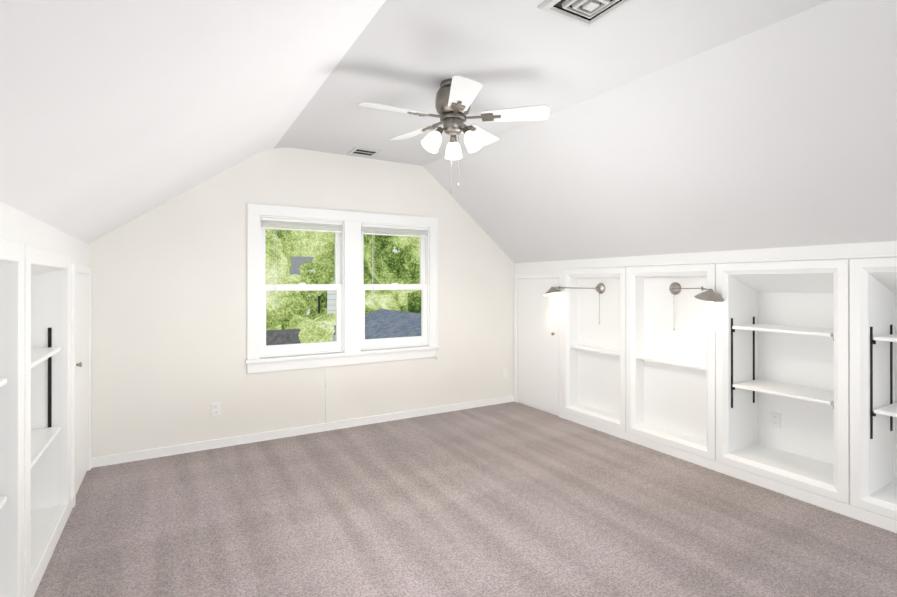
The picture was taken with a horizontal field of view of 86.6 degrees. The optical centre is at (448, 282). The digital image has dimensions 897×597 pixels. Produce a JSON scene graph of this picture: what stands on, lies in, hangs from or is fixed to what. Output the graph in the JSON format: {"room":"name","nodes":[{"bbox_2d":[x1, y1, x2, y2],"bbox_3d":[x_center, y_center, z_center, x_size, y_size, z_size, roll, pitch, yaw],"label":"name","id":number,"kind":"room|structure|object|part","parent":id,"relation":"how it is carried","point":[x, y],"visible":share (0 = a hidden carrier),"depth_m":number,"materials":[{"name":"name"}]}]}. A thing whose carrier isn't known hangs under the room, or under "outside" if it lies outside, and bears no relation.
{"room":"attic room","nodes":[
{"label":"attic room","id":0,"kind":"room"},
{"bbox_2d":[0,260,8,596],"bbox_3d":[-1.641,0.593,1.366,0.400,1.350,0.880,0,0,-30],"label":"wall niche","id":1,"kind":"object","parent":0,"point":[4,427],"depth_m":1.83,"materials":[{"name":"white paint"}]},
{"bbox_2d":[0,202,88,489],"bbox_3d":[-0.527,0.536,-0.149,0.001,1.659,8.500,0,0,-30],"label":"wall","id":2,"kind":"structure","parent":0,"point":[16,225],"depth_m":2.20,"materials":[{"name":"paint"}]},
{"bbox_2d":[0,327,60,508],"bbox_3d":[-1.626,0.555,1.354,0.363,0.605,2.965,0,0,-30],"label":"shelves","id":3,"kind":"object","parent":2,"relation":"attached to","point":[42,439],"visible":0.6,"depth_m":2.52,"materials":[{"name":"white paint"}]},
{"bbox_2d":[0,238,70,596],"bbox_3d":[-1.456,0.593,1.453,0.030,1.500,3.115,0,0,-30],"label":"trim","id":4,"kind":"structure","parent":2,"relation":"attached to","point":[25,575],"depth_m":1.95,"materials":[{"name":"white paint"}]},
{"bbox_2d":[32,496,72,596],"bbox_3d":[-0.337,1.327,-0.462,0.014,0.075,7.770,0,0,-30],"label":"baseboard","id":5,"kind":"structure","parent":2,"relation":"attached to","point":[71,502],"depth_m":2.50,"materials":[{"name":"white paint"}]},
{"bbox_2d":[70,263,91,506],"bbox_3d":[-2.462,0.862,3.216,0.042,1.958,0.721,0,0,-30],"label":"door","id":6,"kind":"structure","parent":2,"relation":"attached to","point":[81,326],"depth_m":3.15,"materials":[{"name":"white paint"}]},
{"bbox_2d":[31,265,61,564],"bbox_3d":[-2.165,0.594,2.267,0.400,1.350,0.845,0,0,-30],"label":"wall niche","id":7,"kind":"object","parent":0,"point":[46,468],"visible":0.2,"depth_m":2.69,"materials":[{"name":"white paint"}]},
{"bbox_2d":[88,148,514,457],"bbox_3d":[-0.948,0.083,4.524,3.974,2.580,0.001,0,0,-30],"label":"wall","id":8,"kind":"structure","parent":0,"point":[169,320],"depth_m":4.04,"materials":[{"name":"paint"}]},
{"bbox_2d":[211,402,219,416],"bbox_3d":[-1.930,1.052,3.945,0.070,0.114,0.009,0,0,-30],"label":"electrical outlet","id":9,"kind":"object","parent":8,"relation":"attached to","point":[215,409],"visible":1,"depth_m":3.94,"materials":[{"name":"white plastic"}]},
{"bbox_2d":[91,395,513,467],"bbox_3d":[-0.944,1.337,4.515,3.974,0.072,0.016,0,0,-30],"label":"baseboard","id":10,"kind":"structure","parent":8,"relation":"attached to","point":[176,449],"depth_m":4.19,"materials":[{"name":"white paint"}]},
{"bbox_2d":[325,367,325,404],"bbox_3d":[-1.137,1.035,4.408,0.012,0.525,0.005,0,0,-30],"label":"cord","id":11,"kind":"object","parent":8,"relation":"attached to","point":[325,385],"visible":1,"depth_m":4.41,"materials":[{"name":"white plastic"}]},
{"bbox_2d":[245,203,440,373],"bbox_3d":[-0.941,0.065,4.577,1.890,1.485,0.175,0,0,-30],"label":"double window","id":12,"kind":"structure","parent":8,"relation":"in","point":[351,342],"depth_m":4.50,"materials":[{"name":"white paint"}]},
{"bbox_3d":[-0.952,0.019,4.596,1.548,1.083,0.043,0,0,-30],"label":"glass","id":13,"kind":"part","parent":12,"relation":"part of","materials":[{"name":"clear glass"}]},
{"bbox_3d":[-0.126,0.141,4.975,0.014,1.335,0.014,0,0,-30],"label":"cord","id":14,"kind":"part","parent":12,"relation":"part of","materials":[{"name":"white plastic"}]},
{"bbox_2d":[503,368,507,378],"bbox_3d":[0.649,1.039,5.448,0.070,0.114,0.009,0,0,-30],"label":"electrical outlet","id":15,"kind":"object","parent":8,"relation":"attached to","point":[505,372],"visible":1,"depth_m":5.45,"materials":[{"name":"white plastic"}]},
{"bbox_2d":[0,0,830,243],"bbox_3d":[0.882,-0.753,0.673,3.261,0.921,8.500,0,0,-30],"label":"ceiling","id":16,"kind":"structure","parent":0,"point":[115,114],"depth_m":2.17,"materials":[{"name":"paint"}]},
{"bbox_2d":[347,147,381,156],"bbox_3d":[-0.776,-1.202,4.395,0.250,0.010,0.250,0,0,-30],"label":"ceiling vent","id":17,"kind":"object","parent":16,"relation":"in","point":[361,151],"visible":1,"depth_m":4.38,"materials":[{"name":"grey metal"}]},
{"bbox_2d":[358,75,549,192],"bbox_3d":[-0.003,-0.873,2.890,1.092,0.674,1.114,0,0,-30],"label":"ceiling fan","id":18,"kind":"object","parent":16,"relation":"hanging from","point":[456,95],"visible":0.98,"depth_m":2.83,"materials":[{"name":"grey metal"}]},
{"bbox_3d":[0.028,-1.056,2.896,0.216,0.308,0.216,0,0,-30],"label":"motor","id":19,"kind":"part","parent":18,"relation":"part of","materials":[{"name":"grey metal"}]},
{"bbox_2d":[537,0,633,27],"bbox_3d":[0.607,-1.192,2.030,0.320,0.038,0.320,0,0,-30],"label":"ceiling vent","id":20,"kind":"object","parent":16,"relation":"in","point":[588,13],"visible":1,"depth_m":2.08,"materials":[{"name":"grey metal"}]},
{"bbox_2d":[34,402,896,596],"bbox_3d":[1.190,1.367,0.849,3.974,0.001,8.500,0,0,-30],"label":"floor","id":21,"kind":"structure","parent":0,"point":[513,499],"depth_m":2.70,"materials":[{"name":"carpet"}]},
{"bbox_2d":[571,276,619,418],"bbox_3d":[1.417,0.583,4.524,0.115,1.280,0.624,0,0,-30],"label":"wall niche","id":22,"kind":"object","parent":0,"point":[595,381],"visible":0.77,"depth_m":4.61,"materials":[{"name":"white paint"}]},
{"bbox_2d":[544,286,573,295],"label":"sconce","id":23,"kind":"object","parent":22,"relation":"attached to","point":[552,290],"depth_m":4.82,"materials":[{"name":"silver metal"}]},
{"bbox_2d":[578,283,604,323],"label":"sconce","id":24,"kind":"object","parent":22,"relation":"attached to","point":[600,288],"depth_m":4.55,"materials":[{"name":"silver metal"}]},
{"bbox_2d":[423,0,896,262],"bbox_3d":[2.391,-0.722,1.552,1.195,0.980,8.500,0,0,-30],"label":"ceiling","id":25,"kind":"structure","parent":0,"point":[781,133],"depth_m":2.88,"materials":[{"name":"paint"}]},
{"bbox_2d":[636,275,705,445],"bbox_3d":[1.812,0.582,3.845,0.115,1.280,0.634,0,0,-30],"label":"wall niche","id":26,"kind":"object","parent":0,"point":[670,399],"visible":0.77,"depth_m":3.92,"materials":[{"name":"white paint"}]},
{"bbox_2d":[669,282,724,329],"bbox_3d":[1.838,0.192,3.620,0.297,0.394,0.550,0,0,-30],"label":"sconce","id":27,"kind":"object","parent":26,"relation":"attached to","point":[675,288],"visible":1,"depth_m":3.42,"materials":[{"name":"silver metal"}]},
{"bbox_2d":[515,241,896,415],"bbox_3d":[2.907,0.568,1.850,0.001,1.600,8.500,0,0,-30],"label":"wall","id":28,"kind":"structure","parent":0,"point":[872,248],"depth_m":3.44,"materials":[{"name":"paint"}]},
{"bbox_2d":[514,273,562,417],"bbox_3d":[0.953,0.872,5.164,0.042,1.943,0.791,0,0,-30],"label":"door","id":29,"kind":"structure","parent":28,"relation":"attached to","point":[538,367],"depth_m":5.15,"materials":[{"name":"white paint"}]},
{"bbox_2d":[558,254,896,268],"bbox_3d":[3.087,-0.152,1.534,0.010,0.016,7.770,0,0,-30],"label":"trim","id":30,"kind":"structure","parent":28,"relation":"attached to","point":[818,258],"depth_m":3.25,"materials":[{"name":"white paint"}]},
{"bbox_2d":[562,257,896,519],"bbox_3d":[2.157,0.581,3.126,0.037,1.436,3.934,0,0,-30],"label":"trim","id":31,"kind":"structure","parent":28,"relation":"attached to","point":[850,485],"depth_m":3.21,"materials":[{"name":"white paint"}]},
{"bbox_2d":[563,412,896,532],"bbox_3d":[3.100,1.333,1.497,0.022,0.070,7.698,0,0,-30],"label":"baseboard","id":32,"kind":"structure","parent":28,"relation":"attached to","point":[875,519],"depth_m":3.23,"materials":[{"name":"white paint"}]},
{"bbox_2d":[570,317,896,438],"bbox_3d":[2.328,0.578,3.225,0.369,0.645,3.783,0,0,-30],"label":"shelves","id":33,"kind":"object","parent":28,"relation":"attached to","point":[817,395],"visible":0.65,"depth_m":3.19,"materials":[{"name":"white paint"}]},
{"bbox_2d":[729,273,833,483],"bbox_3d":[2.333,0.581,3.234,0.400,1.280,0.634,0,0,-30],"label":"wall niche","id":34,"kind":"object","parent":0,"point":[801,441],"visible":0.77,"depth_m":3.41,"materials":[{"name":"white paint"}]},
{"bbox_2d":[770,411,780,428],"bbox_3d":[2.404,1.011,3.501,0.009,0.114,0.070,0,0,-30],"label":"outlet","id":35,"kind":"object","parent":34,"relation":"attached to","point":[775,419],"visible":1,"depth_m":3.50,"materials":[{"name":"white plastic"}]},
{"bbox_2d":[869,272,896,503],"bbox_3d":[2.731,0.580,2.552,0.400,1.280,0.634,0,0,-30],"label":"wall niche","id":36,"kind":"object","parent":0,"point":[883,441],"visible":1,"depth_m":2.82,"materials":[{"name":"white paint"}]},
{"label":"outside","id":37,"kind":"structure","parent":0,"visible":0},
{"bbox_2d":[365,304,374,313],"bbox_3d":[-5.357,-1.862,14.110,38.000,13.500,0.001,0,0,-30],"label":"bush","id":38,"kind":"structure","parent":37,"point":[368,309],"depth_m":15.67,"materials":[{"name":"green plant"}]},
{"label":"lawn","id":39,"kind":"structure","parent":37,"visible":0},
{"bbox_2d":[266,329,300,344],"bbox_3d":[-2.982,2.853,8.167,1.030,4.050,0.350,0,0,-30],"label":"roof","id":40,"kind":"structure","parent":39,"relation":"on","point":[276,337],"depth_m":8.07,"materials":[{"name":"grey"}]},
{"bbox_2d":[290,256,335,314],"bbox_3d":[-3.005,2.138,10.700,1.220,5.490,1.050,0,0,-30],"label":"house","id":41,"kind":"structure","parent":39,"relation":"on","point":[297,261],"depth_m":10.53,"materials":[{"name":"grey"}]},
{"bbox_2d":[265,225,420,342],"bbox_3d":[-2.483,0.817,11.679,8.912,8.134,6.372,0,0,-30],"label":"trees","id":42,"kind":"object","parent":39,"relation":"on","point":[317,327],"depth_m":10.20,"materials":[{"name":"green plant"}]},
{"bbox_2d":[333,309,420,340],"bbox_3d":[-0.561,2.678,7.875,2.020,4.400,4.010,0,0,-30],"label":"shingles","id":43,"kind":"object","parent":39,"relation":"on","point":[381,324],"depth_m":7.45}
]}

